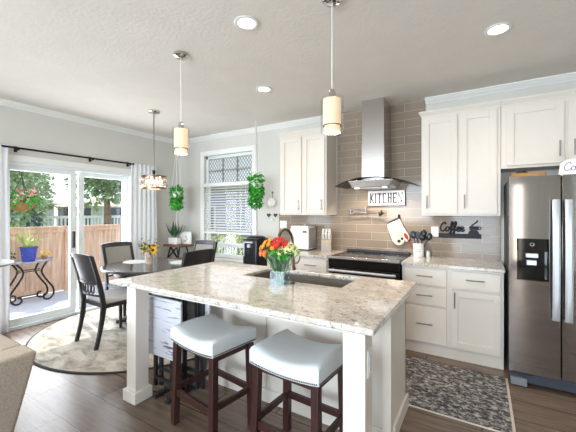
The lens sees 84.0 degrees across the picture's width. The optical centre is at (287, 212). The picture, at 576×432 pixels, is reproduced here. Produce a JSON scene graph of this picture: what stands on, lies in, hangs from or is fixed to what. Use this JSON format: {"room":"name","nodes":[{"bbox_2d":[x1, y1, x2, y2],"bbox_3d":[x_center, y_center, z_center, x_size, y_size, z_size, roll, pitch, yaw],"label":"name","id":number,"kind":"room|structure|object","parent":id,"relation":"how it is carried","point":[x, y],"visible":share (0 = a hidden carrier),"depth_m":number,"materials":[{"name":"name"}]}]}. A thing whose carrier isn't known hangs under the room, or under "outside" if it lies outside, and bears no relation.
{"room":"kitchen","nodes":[
{"label":"kitchen","id":0,"kind":"room"},
{"bbox_2d":[0,105,178,257],"bbox_3d":[-4.184,0.050,2.560,0.150,2.740,8.040,0,0,31],"label":"wall","id":1,"kind":"structure","parent":0,"point":[19,128],"depth_m":4.64,"materials":[{"name":"paint"}]},
{"bbox_2d":[1,145,133,166],"bbox_3d":[-2.959,-0.765,4.331,0.109,0.070,1.839,0,0,31],"label":"curtain rod","id":2,"kind":"object","parent":1,"relation":"attached to","point":[16,148],"visible":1,"depth_m":4.24,"materials":[{"name":"black metal"}]},
{"bbox_2d":[0,144,9,333],"bbox_3d":[-3.352,0.305,3.610,0.026,2.190,0.338,0,0,31],"label":"curtain","id":3,"kind":"object","parent":2,"relation":"hanging from","point":[4,239],"visible":0.98,"depth_m":3.72,"materials":[{"name":"white fabric"}]},
{"bbox_2d":[129,162,156,258],"bbox_3d":[-2.363,0.305,5.241,0.026,2.190,0.512,0,0,31],"label":"curtain","id":4,"kind":"object","parent":2,"relation":"hanging from","point":[143,216],"visible":0.52,"depth_m":5.20,"materials":[{"name":"white fabric"}]},
{"bbox_2d":[8,154,130,331],"bbox_3d":[-2.999,0.362,4.476,0.150,2.115,1.835,0,0,31],"label":"door","id":5,"kind":"structure","parent":1,"relation":"in","point":[83,170],"depth_m":4.43,"materials":[{"name":"white paint"}]},
{"bbox_2d":[0,98,173,143],"bbox_3d":[-4.088,-1.288,2.502,0.075,0.063,8.040,0,0,31],"label":"trim","id":6,"kind":"structure","parent":1,"relation":"attached to","point":[3,102],"depth_m":4.42,"materials":[{"name":"white paint"}]},
{"bbox_2d":[0,0,575,138],"bbox_3d":[-1.242,-1.360,0.777,7.030,0.080,8.340,0,0,31],"label":"ceiling","id":7,"kind":"structure","parent":0,"point":[112,62],"depth_m":2.64,"materials":[{"name":"white paint"}]},
{"bbox_2d":[139,109,167,189],"bbox_3d":[-1.745,-0.813,4.163,0.346,1.014,0.344,0,0,31],"label":"chandelier","id":8,"kind":"object","parent":7,"relation":"hanging from","point":[158,185],"visible":1,"depth_m":4.14,"materials":[{"name":"silver metal"}]},
{"bbox_2d":[169,154,184,225],"bbox_3d":[-1.860,-0.550,5.330,0.275,1.540,0.288,0,0,31],"label":"hanging plant","id":9,"kind":"object","parent":7,"relation":"hanging from","point":[176,192],"visible":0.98,"depth_m":5.29,"materials":[{"name":"green plant"}]},
{"bbox_2d":[173,51,188,154],"bbox_3d":[-0.892,-0.902,2.669,0.140,0.835,0.140,0,0,31],"label":"pendant lamp","id":10,"kind":"object","parent":7,"relation":"hanging from","point":[180,133],"visible":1,"depth_m":2.63,"materials":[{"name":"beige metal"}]},
{"bbox_2d":[174,148,187,154],"bbox_3d":[-0.892,-0.508,2.669,0.104,0.040,0.104,0,0,31],"label":"diffuser","id":11,"kind":"object","parent":10,"relation":"attached to","point":[179,151],"depth_m":2.64,"materials":[{"name":"white glass"}]},
{"bbox_2d":[234,15,258,30],"bbox_3d":[-0.288,-1.315,2.226,0.176,0.009,0.176,0,0,31],"label":"recessed light","id":12,"kind":"object","parent":7,"relation":"in","point":[247,23],"visible":1,"depth_m":2.22,"materials":[{"name":"white paint"}]},
{"bbox_2d":[246,122,265,209],"bbox_3d":[-0.456,-0.600,4.560,0.274,1.440,0.291,0,0,13],"label":"hanging plant","id":13,"kind":"object","parent":7,"relation":"hanging from","point":[255,187],"visible":1,"depth_m":4.52,"materials":[{"name":"green plant"}]},
{"bbox_2d":[256,86,271,92],"bbox_3d":[-0.256,-1.315,3.420,0.176,0.009,0.176,0,0,31],"label":"recessed light","id":14,"kind":"object","parent":7,"relation":"in","point":[264,89],"visible":1,"depth_m":3.42,"materials":[{"name":"white paint"}]},
{"bbox_2d":[322,0,341,134],"bbox_3d":[0.271,-0.902,1.964,0.140,0.835,0.140,0,0,31],"label":"pendant lamp","id":15,"kind":"object","parent":7,"relation":"hanging from","point":[331,104],"visible":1,"depth_m":1.93,"materials":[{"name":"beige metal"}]},
{"bbox_2d":[324,124,340,134],"bbox_3d":[0.271,-0.508,1.964,0.104,0.040,0.104,0,0,31],"label":"diffuser","id":16,"kind":"object","parent":15,"relation":"attached to","point":[331,129],"depth_m":1.93,"materials":[{"name":"white glass"}]},
{"bbox_2d":[484,22,512,36],"bbox_3d":[1.510,-1.315,2.303,0.176,0.009,0.176,0,0,31],"label":"recessed light","id":17,"kind":"object","parent":7,"relation":"in","point":[497,29],"visible":1,"depth_m":2.30,"materials":[{"name":"white paint"}]},
{"bbox_2d":[2,317,575,431],"bbox_3d":[-1.242,1.450,0.777,7.030,0.060,8.340,0,0,31],"label":"floor","id":18,"kind":"structure","parent":0,"point":[53,401],"depth_m":2.29,"materials":[{"name":"brown wood"}]},
{"bbox_2d":[0,259,13,266],"bbox_3d":[-2.899,0.940,2.799,0.770,0.960,0.770,0,0,31],"label":"pedestal table","id":19,"kind":"object","parent":18,"relation":"on","point":[3,262],"visible":1,"depth_m":2.94,"materials":[{"name":"grey laminate"}]},
{"bbox_2d":[0,334,35,431],"bbox_3d":[-2.078,1.070,1.559,1.189,0.700,0.998,0,0,31],"label":"armchair","id":20,"kind":"object","parent":18,"relation":"on","point":[16,359],"visible":1,"depth_m":1.65,"materials":[{"name":"beige fabric"}]},
{"bbox_2d":[25,304,199,374],"bbox_3d":[-1.714,1.414,4.079,2.554,0.012,2.554,0,0,31],"label":"round rug","id":21,"kind":"object","parent":18,"relation":"on","point":[56,349],"visible":0.27,"depth_m":3.37,"materials":[{"name":"beige carpet"}]},
{"bbox_2d":[70,253,126,350],"bbox_3d":[-2.027,0.916,3.567,0.470,0.984,0.614,0,0,33],"label":"dining chair","id":22,"kind":"object","parent":21,"relation":"on","point":[85,267],"visible":0.88,"depth_m":3.39,"materials":[{"name":"grey wood"}]},
{"bbox_2d":[87,287,126,303],"bbox_3d":[-1.973,0.941,3.649,0.454,0.055,0.418,0,0,33],"label":"seat cushion","id":23,"kind":"object","parent":22,"relation":"on","point":[117,295],"depth_m":3.51,"materials":[{"name":"grey fabric"}]},
{"bbox_2d":[100,242,134,321],"bbox_3d":[-2.241,0.916,4.463,0.614,0.984,0.470,0,0,31],"label":"dining chair","id":24,"kind":"object","parent":21,"relation":"on","point":[112,252],"visible":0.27,"depth_m":4.51,"materials":[{"name":"beige fabric"}]},
{"bbox_2d":[109,278,124,286],"bbox_3d":[-2.158,0.941,4.413,0.418,0.055,0.454,0,0,31],"label":"seat cushion","id":25,"kind":"object","parent":24,"relation":"on","point":[111,284],"depth_m":4.29,"materials":[{"name":"grey fabric"}]},
{"bbox_2d":[100,257,181,322],"bbox_3d":[-1.745,1.038,4.163,1.200,0.740,1.200,0,0,31],"label":"dining table","id":26,"kind":"object","parent":21,"relation":"on","point":[120,269],"visible":0.32,"depth_m":3.89,"materials":[{"name":"grey wood"}]},
{"bbox_2d":[123,260,144,263],"bbox_3d":[-2.044,0.666,4.344,0.391,0.005,0.340,0,0,31],"label":"placemat","id":27,"kind":"object","parent":26,"relation":"on","point":[128,261],"visible":0.8,"depth_m":4.33,"materials":[{"name":"white fabric"}]},
{"bbox_2d":[145,252,152,263],"bbox_3d":[-1.806,0.591,4.159,0.100,0.155,0.100,0,0,31],"label":"flower vase","id":28,"kind":"object","parent":26,"relation":"on","point":[148,259],"visible":0.9,"depth_m":4.12,"materials":[{"name":"ceramic"}]},
{"bbox_2d":[137,238,159,255],"bbox_3d":[-1.801,0.489,4.155,0.287,0.319,0.284,0,0,31],"label":"leafy sprig","id":29,"kind":"object","parent":28,"relation":"in","point":[145,244],"visible":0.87,"depth_m":4.10,"materials":[{"name":"green plant"}]},
{"bbox_2d":[148,246,156,256],"bbox_3d":[-1.740,0.542,4.105,0.127,0.230,0.064,0,0,15],"label":"sunflower","id":30,"kind":"object","parent":28,"relation":"in","point":[154,250],"visible":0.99,"depth_m":4.10,"materials":[{"name":"yellow plant"}]},
{"bbox_2d":[170,260,181,263],"bbox_3d":[-1.395,0.666,4.296,0.391,0.005,0.340,0,0,31],"label":"placemat","id":31,"kind":"object","parent":26,"relation":"on","point":[177,261],"visible":0.38,"depth_m":4.25,"materials":[{"name":"white fabric"}]},
{"bbox_2d":[151,249,214,299],"bbox_3d":[-1.232,0.916,3.811,0.614,0.984,0.470,0,0,31],"label":"dining chair","id":32,"kind":"object","parent":21,"relation":"on","point":[196,257],"visible":0.13,"depth_m":3.63,"materials":[{"name":"grey wood"}]},
{"bbox_2d":[193,240,217,261],"bbox_3d":[-1.383,0.916,4.663,0.470,0.984,0.614,0,0,31],"label":"dining chair","id":33,"kind":"object","parent":21,"relation":"on","point":[199,244],"visible":0.19,"depth_m":4.88,"materials":[{"name":"grey wood"}]},
{"bbox_2d":[153,297,199,404],"bbox_3d":[-0.873,1.035,2.553,0.180,0.770,0.340,0,0,31],"label":"stand","id":34,"kind":"object","parent":18,"relation":"on","point":[167,388],"visible":0.38,"depth_m":2.50,"materials":[{"name":"grey wood"}]},
{"bbox_2d":[149,295,183,388],"bbox_3d":[-0.944,1.026,2.503,0.390,0.722,0.074,0,0,31],"label":"folding tray table","id":35,"kind":"object","parent":34,"relation":"on","point":[164,313],"visible":0.7,"depth_m":2.49,"materials":[{"name":"white wood"}]},
{"bbox_2d":[176,299,210,389],"bbox_3d":[-0.794,1.026,2.597,0.390,0.722,0.074,0,0,31],"label":"folding tray table","id":36,"kind":"object","parent":34,"relation":"on","point":[194,309],"visible":0.21,"depth_m":2.52,"materials":[{"name":"brown wood"}]},
{"bbox_2d":[163,244,193,257],"bbox_3d":[-1.902,0.984,5.562,0.420,0.872,0.320,0,0,31],"label":"table","id":37,"kind":"object","parent":18,"relation":"on","point":[179,246],"visible":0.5,"depth_m":5.47,"materials":[{"name":"brown wood"}]},
{"bbox_2d":[166,221,185,244],"bbox_3d":[-1.942,0.340,5.510,0.328,0.416,0.297,0,0,31],"label":"potted snake plant","id":38,"kind":"object","parent":37,"relation":"on","point":[176,240],"visible":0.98,"depth_m":5.49,"materials":[{"name":"green plant"}]},
{"bbox_2d":[181,231,191,243],"bbox_3d":[-1.773,0.441,5.563,0.220,0.215,0.029,0,0,23],"label":"framed print","id":39,"kind":"object","parent":37,"relation":"on","point":[186,237],"visible":0.96,"depth_m":5.54,"materials":[{"name":"white paper"}]},
{"bbox_2d":[170,313,255,431],"bbox_3d":[-0.502,1.086,2.152,0.462,0.668,0.371,0,0,39],"label":"bar stool","id":40,"kind":"object","parent":18,"relation":"on","point":[211,338],"visible":0.99,"depth_m":2.09,"materials":[{"name":"grey leather"}]},
{"bbox_2d":[170,313,255,358],"bbox_3d":[-0.502,0.812,2.152,0.452,0.120,0.362,0,0,39],"label":"cushion","id":41,"kind":"object","parent":40,"relation":"on","point":[209,336],"depth_m":2.07,"materials":[{"name":"grey leather"}]},
{"bbox_2d":[243,235,268,265],"bbox_3d":[-0.468,0.875,4.610,0.276,1.090,0.360,0,0,31],"label":"water dispenser","id":42,"kind":"object","parent":18,"relation":"on","point":[251,245],"visible":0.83,"depth_m":4.49,"materials":[{"name":"black plastic"}]},
{"bbox_2d":[243,241,252,256],"bbox_3d":[-0.569,0.515,4.486,0.165,0.210,0.042,0,0,31],"label":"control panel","id":43,"kind":"object","parent":42,"relation":"on","point":[247,245],"depth_m":4.49,"materials":[{"name":"black plastic"}]},
{"bbox_2d":[123,271,408,431],"bbox_3d":[-0.179,0.979,2.377,1.892,0.882,1.031,0,0,31],"label":"kitchen island","id":44,"kind":"object","parent":18,"relation":"on","point":[375,397],"visible":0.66,"depth_m":2.15,"materials":[{"name":"white paint"}]},
{"bbox_2d":[113,261,417,335],"bbox_3d":[-0.183,0.522,2.365,1.965,0.032,1.115,0,0,31],"label":"island countertop","id":45,"kind":"structure","parent":44,"relation":"on","point":[364,305],"depth_m":2.01,"materials":[{"name":"stone"}]},
{"bbox_2d":[277,228,299,269],"bbox_3d":[-0.016,0.320,2.767,0.242,0.373,0.102,0,0,-35],"label":"kitchen faucet","id":46,"kind":"object","parent":45,"relation":"on","point":[292,266],"visible":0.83,"depth_m":2.81,"materials":[{"name":"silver metal"}]},
{"bbox_2d":[253,271,352,287],"bbox_3d":[0.093,0.644,2.540,0.861,0.211,0.396,0,0,31],"label":"sink","id":47,"kind":"object","parent":45,"relation":"in","point":[338,283],"visible":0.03,"depth_m":2.71,"materials":[{"name":"metal"}]},
{"bbox_3d":[-0.058,0.403,2.286,0.108,0.205,0.108,0,0,19],"label":"flower vase","id":48,"kind":"object","parent":45,"relation":"on","visible":0},
{"bbox_2d":[262,251,278,277],"bbox_3d":[-0.112,0.375,2.232,0.140,0.234,0.051,0,0,-15],"label":"flower","id":49,"kind":"object","parent":48,"relation":"in","point":[263,252],"visible":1,"depth_m":2.22,"materials":[{"name":"orange plant"}]},
{"bbox_2d":[271,241,277,281],"bbox_3d":[-0.096,0.344,2.248,0.054,0.294,0.050,0,0,-13],"label":"flower","id":50,"kind":"object","parent":48,"relation":"in","point":[273,242],"visible":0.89,"depth_m":2.25,"materials":[{"name":"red plant"}]},
{"bbox_2d":[273,243,279,274],"bbox_3d":[-0.061,0.350,2.246,0.056,0.283,0.105,0,0,31],"label":"flower","id":51,"kind":"object","parent":48,"relation":"in","point":[276,245],"visible":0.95,"depth_m":2.22,"materials":[{"name":"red plant"}]},
{"bbox_2d":[260,243,300,281],"bbox_3d":[-0.049,0.349,2.280,0.277,0.282,0.266,0,0,-24],"label":"leafy sprig","id":52,"kind":"object","parent":48,"relation":"in","point":[272,252],"visible":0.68,"depth_m":2.22,"materials":[{"name":"green plant"}]},
{"bbox_2d":[281,241,287,273],"bbox_3d":[-0.035,0.347,2.244,0.076,0.289,0.051,0,0,31],"label":"flower","id":53,"kind":"object","parent":48,"relation":"in","point":[283,243],"visible":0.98,"depth_m":2.24,"materials":[{"name":"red plant"}]},
{"bbox_2d":[280,248,290,281],"bbox_3d":[-0.027,0.366,2.221,0.089,0.250,0.046,0,0,31],"label":"daisy","id":54,"kind":"object","parent":48,"relation":"in","point":[285,249],"visible":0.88,"depth_m":2.21,"materials":[{"name":"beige plant"}]},
{"bbox_2d":[283,250,300,275],"bbox_3d":[0.022,0.374,2.279,0.145,0.235,0.057,0,0,31],"label":"daisy","id":55,"kind":"object","parent":48,"relation":"in","point":[298,252],"visible":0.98,"depth_m":2.25,"materials":[{"name":"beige plant"}]},
{"bbox_2d":[367,346,371,378],"bbox_3d":[0.390,0.715,1.526,0.005,0.130,0.065,0,0,31],"label":"outlet plate","id":56,"kind":"object","parent":44,"relation":"attached to","point":[369,349],"depth_m":1.51,"materials":[{"name":"white plastic"}]},
{"bbox_2d":[369,353,371,372],"bbox_3d":[0.393,0.715,1.524,0.002,0.080,0.035,0,0,31],"label":"socket","id":57,"kind":"object","parent":44,"relation":"attached to","point":[370,354],"depth_m":1.52,"materials":[{"name":"white plastic"}]},
{"bbox_2d":[249,329,342,431],"bbox_3d":[0.069,1.086,1.841,0.462,0.668,0.371,0,0,35],"label":"bar stool","id":58,"kind":"object","parent":18,"relation":"on","point":[290,357],"visible":0.91,"depth_m":1.79,"materials":[{"name":"grey leather"}]},
{"bbox_2d":[249,329,342,386],"bbox_3d":[0.069,0.812,1.841,0.452,0.120,0.362,0,0,35],"label":"cushion","id":59,"kind":"object","parent":58,"relation":"on","point":[285,354],"depth_m":1.75,"materials":[{"name":"grey leather"}]},
{"bbox_2d":[267,255,328,272],"bbox_3d":[0.238,0.979,4.207,0.885,0.882,0.634,0,0,31],"label":"base cabinet","id":60,"kind":"object","parent":18,"relation":"on","point":[305,263],"visible":0.1,"depth_m":3.86,"materials":[{"name":"white paint"}]},
{"bbox_2d":[268,249,343,258],"bbox_3d":[0.232,0.522,4.211,0.910,0.032,0.613,0,0,31],"label":"countertop","id":61,"kind":"structure","parent":60,"relation":"on","point":[316,253],"depth_m":3.95,"materials":[{"name":"stone"}]},
{"bbox_2d":[290,224,315,250],"bbox_3d":[0.209,0.334,4.404,0.287,0.345,0.236,0,0,31],"label":"machine","id":62,"kind":"object","parent":61,"relation":"on","point":[304,236],"visible":0.91,"depth_m":4.30,"materials":[{"name":"white plastic"}]},
{"bbox_2d":[309,228,315,247],"bbox_3d":[0.329,0.346,4.332,0.006,0.260,0.210,0,0,31],"label":"vent","id":63,"kind":"object","parent":62,"relation":"attached to","point":[312,231],"depth_m":4.33,"materials":[{"name":"grey metal"}]},
{"bbox_2d":[321,233,331,251],"bbox_3d":[0.506,0.384,4.201,0.124,0.243,0.168,0,0,11],"label":"knife block","id":64,"kind":"object","parent":61,"relation":"on","point":[326,244],"visible":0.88,"depth_m":4.13,"materials":[{"name":"brown wood"}]},
{"bbox_2d":[327,249,410,279],"bbox_3d":[0.948,0.948,3.727,0.806,0.945,0.696,0,0,31],"label":"stove","id":65,"kind":"object","parent":18,"relation":"on","point":[357,262],"visible":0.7,"depth_m":3.52,"materials":[{"name":"black metal"}]},
{"bbox_2d":[332,251,410,262],"bbox_3d":[0.966,0.513,3.756,0.798,0.024,0.626,0,0,31],"label":"cooktop","id":66,"kind":"object","parent":65,"relation":"in","point":[346,256],"depth_m":3.65,"materials":[{"name":"glass"}]},
{"bbox_2d":[402,265,503,369],"bbox_3d":[1.697,0.979,3.322,0.878,0.882,0.634,0,0,31],"label":"base cabinet","id":67,"kind":"object","parent":18,"relation":"on","point":[456,314],"visible":0.88,"depth_m":3.05,"materials":[{"name":"white paint"}]},
{"bbox_2d":[401,255,505,272],"bbox_3d":[1.700,0.522,3.321,0.893,0.032,0.613,0,0,31],"label":"countertop","id":68,"kind":"structure","parent":67,"relation":"on","point":[437,262],"depth_m":3.17,"materials":[{"name":"stone"}]},
{"bbox_2d":[413,243,423,256],"bbox_3d":[1.502,0.430,3.684,0.120,0.152,0.122,0,0,31],"label":"utensil crock","id":69,"kind":"object","parent":68,"relation":"on","point":[418,249],"visible":1,"depth_m":3.64,"materials":[{"name":"white ceramic"}]},
{"bbox_2d":[410,231,415,242],"bbox_3d":[1.474,0.355,3.732,0.094,0.281,0.027,0,0,42],"label":"serving spoon","id":70,"kind":"object","parent":69,"relation":"in","point":[412,233],"visible":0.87,"depth_m":3.73,"materials":[{"name":"black plastic"}]},
{"bbox_2d":[419,235,425,243],"bbox_3d":[1.517,0.372,3.625,0.090,0.246,0.063,0,0,44],"label":"ladle","id":71,"kind":"object","parent":69,"relation":"in","point":[421,237],"visible":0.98,"depth_m":3.60,"materials":[{"name":"black plastic"}]},
{"bbox_2d":[424,233,431,247],"bbox_3d":[1.578,0.364,3.658,0.128,0.264,0.024,0,0,26],"label":"serving spoon","id":72,"kind":"object","parent":69,"relation":"in","point":[429,235],"visible":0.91,"depth_m":3.64,"materials":[{"name":"black plastic"}]},
{"bbox_2d":[406,356,515,431],"bbox_3d":[0.855,1.415,2.856,1.874,0.009,0.829,0,0,31],"label":"runner rug","id":73,"kind":"object","parent":18,"relation":"on","point":[479,399],"visible":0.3,"depth_m":2.48,"materials":[{"name":"grey carpet"}]},
{"bbox_2d":[504,174,575,393],"bbox_3d":[2.401,0.564,2.715,0.908,1.712,0.887,0,0,31],"label":"refrigerator","id":74,"kind":"object","parent":18,"relation":"on","point":[540,211],"visible":1,"depth_m":2.54,"materials":[{"name":"grey metal"}]},
{"bbox_2d":[508,170,545,179],"bbox_3d":[2.139,-0.335,2.878,0.245,0.085,0.300,0,0,31],"label":"storage box","id":75,"kind":"object","parent":74,"relation":"on","point":[519,173],"visible":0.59,"depth_m":2.77,"materials":[{"name":"brown cardboard"}]},
{"bbox_2d":[558,158,575,174],"bbox_3d":[2.294,-0.358,2.419,0.385,0.132,0.021,0,0,31],"label":"sign","id":76,"kind":"object","parent":74,"relation":"on","point":[568,166],"visible":0.98,"depth_m":2.48,"materials":[{"name":"white paper"}]},
{"bbox_2d":[179,81,575,264],"bbox_3d":[0.880,0.050,4.278,7.030,2.740,0.150,0,0,31],"label":"wall","id":77,"kind":"structure","parent":0,"point":[268,150],"depth_m":4.93,"materials":[{"name":"paint"}]},
{"bbox_2d":[200,144,256,263],"bbox_3d":[-0.997,-0.092,5.358,1.270,1.945,0.150,0,0,31],"label":"window","id":78,"kind":"structure","parent":77,"relation":"in","point":[236,167],"depth_m":5.41,"materials":[{"name":"white paint"}]},
{"bbox_2d":[204,181,251,234],"bbox_3d":[-1.008,-0.070,5.339,1.040,0.860,0.065,0,0,31],"label":"window blind","id":79,"kind":"object","parent":78,"relation":"attached to","point":[214,231],"visible":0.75,"depth_m":5.31,"materials":[{"name":"white plastic"}]},
{"bbox_2d":[188,115,322,142],"bbox_3d":[-0.702,-1.288,5.106,3.165,0.063,0.075,0,0,31],"label":"trim","id":80,"kind":"structure","parent":77,"relation":"attached to","point":[316,119],"depth_m":4.92,"materials":[{"name":"white paint"}]},
{"bbox_2d":[267,192,276,220],"bbox_3d":[-0.245,-0.096,4.842,0.184,0.442,0.057,0,0,31],"label":"wall ornament","id":81,"kind":"object","parent":77,"relation":"attached to","point":[271,202],"visible":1,"depth_m":4.82,"materials":[{"name":"white ceramic"}]},
{"bbox_2d":[277,127,336,214],"bbox_3d":[0.260,-0.522,4.340,0.743,1.115,0.384,0,0,31],"label":"upper cabinet","id":82,"kind":"object","parent":77,"relation":"attached to","point":[308,157],"visible":0.94,"depth_m":4.18,"materials":[{"name":"white paint"}]},
{"bbox_2d":[335,97,418,190],"bbox_3d":[1.032,-0.797,3.795,0.890,1.041,0.491,0,0,31],"label":"range hood","id":83,"kind":"object","parent":77,"relation":"attached to","point":[376,113],"visible":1,"depth_m":3.71,"materials":[{"name":"metal"}]},
{"bbox_2d":[279,100,500,260],"bbox_3d":[1.052,-0.407,4.080,2.770,1.826,0.012,0,0,31],"label":"wall tile","id":84,"kind":"structure","parent":77,"relation":"attached to","point":[348,231],"depth_m":3.91,"materials":[{"name":"beige tile"}]},
{"bbox_2d":[280,221,286,228],"bbox_3d":[-0.069,0.180,4.747,0.120,0.116,0.008,0,0,31],"label":"light switch","id":85,"kind":"object","parent":84,"relation":"attached to","point":[283,224],"visible":0.94,"depth_m":4.74,"materials":[{"name":"white plastic"}]},
{"bbox_2d":[350,206,383,216],"bbox_3d":[0.987,-0.010,4.039,0.465,0.140,0.107,0,0,34],"label":"pot filler","id":86,"kind":"object","parent":84,"relation":"attached to","point":[352,211],"visible":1,"depth_m":4.02,"materials":[{"name":"metal"}]},
{"bbox_2d":[368,190,405,205],"bbox_3d":[1.214,-0.178,3.949,0.446,0.188,0.041,0,0,31],"label":"wall sign","id":87,"kind":"object","parent":84,"relation":"attached to","point":[390,197],"visible":1,"depth_m":3.93,"materials":[{"name":"white paper"}]},
{"bbox_2d":[431,227,438,236],"bbox_3d":[1.689,0.220,3.681,0.078,0.116,0.008,0,0,31],"label":"wall outlet","id":88,"kind":"object","parent":84,"relation":"attached to","point":[434,230],"visible":0.91,"depth_m":3.68,"materials":[{"name":"white plastic"}]},
{"bbox_2d":[439,220,480,238],"bbox_3d":[1.900,0.184,3.548,0.420,0.202,0.020,0,0,31],"label":"wall sign","id":89,"kind":"object","parent":84,"relation":"attached to","point":[473,233],"visible":1,"depth_m":3.55,"materials":[{"name":"black metal"}]},
{"bbox_2d":[419,100,500,215],"bbox_3d":[1.810,-0.522,3.400,0.739,1.115,0.384,0,0,31],"label":"upper cabinet","id":90,"kind":"object","parent":77,"relation":"attached to","point":[461,145],"visible":1,"depth_m":3.25,"materials":[{"name":"white paint"}]},
{"bbox_2d":[425,72,575,104],"bbox_3d":[2.646,-1.288,3.077,2.465,0.063,0.075,0,0,31],"label":"trim","id":91,"kind":"structure","parent":77,"relation":"attached to","point":[568,77],"depth_m":3.32,"materials":[{"name":"white paint"}]},
{"bbox_2d":[501,88,575,171],"bbox_3d":[2.559,-0.750,2.946,1.007,0.660,0.384,0,0,31],"label":"upper cabinet","id":92,"kind":"object","parent":77,"relation":"attached to","point":[538,131],"visible":0.89,"depth_m":2.94,"materials":[{"name":"white paint"}]},
{"label":"outside","id":93,"kind":"structure","parent":0,"visible":0},
{"bbox_3d":[2.205,1.820,13.281,70.000,0.200,65.000,0,0,31],"label":"ground","id":94,"kind":"structure","parent":93,"visible":0},
{"bbox_2d":[10,172,54,200],"bbox_3d":[-16.328,-1.473,18.322,5.087,6.442,5.661,0,0,31],"label":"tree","id":95,"kind":"object","parent":94,"relation":"on","point":[49,178],"visible":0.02,"depth_m":19.32,"materials":[{"name":"green plant"}]},
{"bbox_2d":[10,170,60,226],"bbox_3d":[-8.826,-0.630,9.633,3.591,4.750,3.283,0,0,39],"label":"tree","id":96,"kind":"object","parent":94,"relation":"on","point":[14,178],"visible":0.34,"depth_m":9.88,"materials":[{"name":"green plant"}]},
{"bbox_2d":[10,197,65,226],"bbox_3d":[-12.917,0.320,14.380,3.100,2.800,3.900,0,0,31],"label":"house","id":97,"kind":"structure","parent":94,"relation":"on","point":[38,219],"depth_m":14.54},
{"bbox_2d":[10,282,113,318],"bbox_3d":[-3.934,1.610,5.016,1.970,0.220,6.500,0,0,31],"label":"patio slab","id":98,"kind":"object","parent":94,"relation":"on","point":[60,299],"visible":0.22,"depth_m":5.28,"materials":[{"name":"concrete"}]},
{"bbox_2d":[10,257,54,305],"bbox_3d":[-4.343,1.155,5.393,0.460,0.700,0.779,0,0,31],"label":"patio table","id":99,"kind":"object","parent":98,"relation":"on","point":[38,260],"visible":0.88,"depth_m":5.37,"materials":[{"name":"black metal"}]},
{"bbox_2d":[10,228,48,261],"bbox_3d":[-4.292,0.502,5.327,0.633,0.606,0.659,0,0,31],"label":"potted plant","id":100,"kind":"object","parent":99,"relation":"on","point":[28,252],"visible":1,"depth_m":5.21,"materials":[{"name":"yellow plant"}]},
{"bbox_2d":[39,249,50,258],"bbox_3d":[-4.234,0.711,5.579,0.182,0.188,0.198,0,0,31],"label":"potted plant","id":101,"kind":"object","parent":99,"relation":"on","point":[43,256],"visible":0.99,"depth_m":5.54,"materials":[{"name":"yellow plant"}]},
{"bbox_2d":[10,226,68,298],"bbox_3d":[-4.896,0.877,5.137,0.120,1.245,2.510,0,0,31],"label":"wooden fence","id":102,"kind":"object","parent":98,"relation":"on","point":[56,270],"visible":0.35,"depth_m":5.86,"materials":[{"name":"brown wood"}]},
{"bbox_2d":[76,224,121,288],"bbox_3d":[-3.628,0.877,7.228,0.120,1.245,2.200,0,0,31],"label":"wooden fence","id":103,"kind":"object","parent":98,"relation":"on","point":[95,236],"visible":0.08,"depth_m":6.70,"materials":[{"name":"brown wood"}]},
{"bbox_2d":[43,215,121,225],"bbox_3d":[-7.125,0.870,13.324,0.060,1.500,5.200,0,0,31],"label":"railing","id":104,"kind":"object","parent":94,"relation":"on","point":[101,216],"visible":0.1,"depth_m":12.21,"materials":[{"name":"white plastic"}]},
{"bbox_2d":[55,197,121,225],"bbox_3d":[-9.545,0.470,16.662,4.700,2.500,3.300,0,0,31],"label":"house","id":105,"kind":"structure","parent":94,"relation":"on","point":[115,210],"depth_m":15.08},
{"bbox_2d":[63,173,121,223],"bbox_3d":[-5.585,-0.271,9.912,2.145,4.009,2.314,0,0,-22],"label":"tree","id":106,"kind":"object","parent":94,"relation":"on","point":[108,187],"visible":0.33,"depth_m":9.58,"materials":[{"name":"green plant"}]},
{"bbox_2d":[218,237,236,254],"bbox_3d":[-1.717,1.198,8.574,0.557,1.049,0.584,0,0,14],"label":"garden chair","id":107,"kind":"object","parent":94,"relation":"on","point":[225,238],"visible":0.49,"depth_m":8.79,"materials":[{"name":"white plastic"}]},
{"bbox_2d":[211,234,246,254],"bbox_3d":[-1.898,1.241,10.985,5.019,1.124,1.078,0,0,31],"label":"hedge","id":108,"kind":"object","parent":94,"relation":"on","point":[242,238],"visible":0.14,"depth_m":10.95,"materials":[{"name":"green plant"}]},
{"bbox_2d":[211,185,251,254],"bbox_3d":[-0.174,-0.105,14.373,8.700,3.650,5.700,0,0,31],"label":"house","id":109,"kind":"structure","parent":94,"relation":"on","point":[212,234],"depth_m":12.73,"materials":[{"name":"grey"}]},
{"bbox_3d":[-4.876,0.075,6.231,0.120,3.290,6.400,0,0,31],"label":"pergola beam","id":110,"kind":"structure","parent":94,"relation":"on","visible":0},
{"bbox_2d":[10,171,43,211],"bbox_3d":[-4.994,-0.696,6.018,0.661,1.368,0.666,0,0,31],"label":"hanging basket","id":111,"kind":"object","parent":110,"relation":"hanging from","point":[25,204],"visible":0.91,"depth_m":5.96,"materials":[{"name":"brown wood"}]},
{"bbox_2d":[10,203,35,210],"bbox_3d":[-5.006,-0.100,6.017,0.440,0.160,0.440,0,0,31],"label":"basket","id":112,"kind":"object","parent":111,"relation":"on","point":[15,206],"depth_m":5.90,"materials":[{"name":"orange wicker"}]},
{"bbox_3d":[1.344,0.037,3.875,0.010,0.025,0.035,0,0,31],"label":"wall hook","id":113,"kind":"object","parent":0,"visible":0},
{"bbox_2d":[386,214,409,244],"bbox_3d":[1.335,0.209,3.877,0.280,0.373,0.038,0,0,31],"label":"oven mitt","id":114,"kind":"object","parent":113,"relation":"hanging from","point":[396,229],"visible":0.99,"depth_m":3.87,"materials":[{"name":"beige fabric"}]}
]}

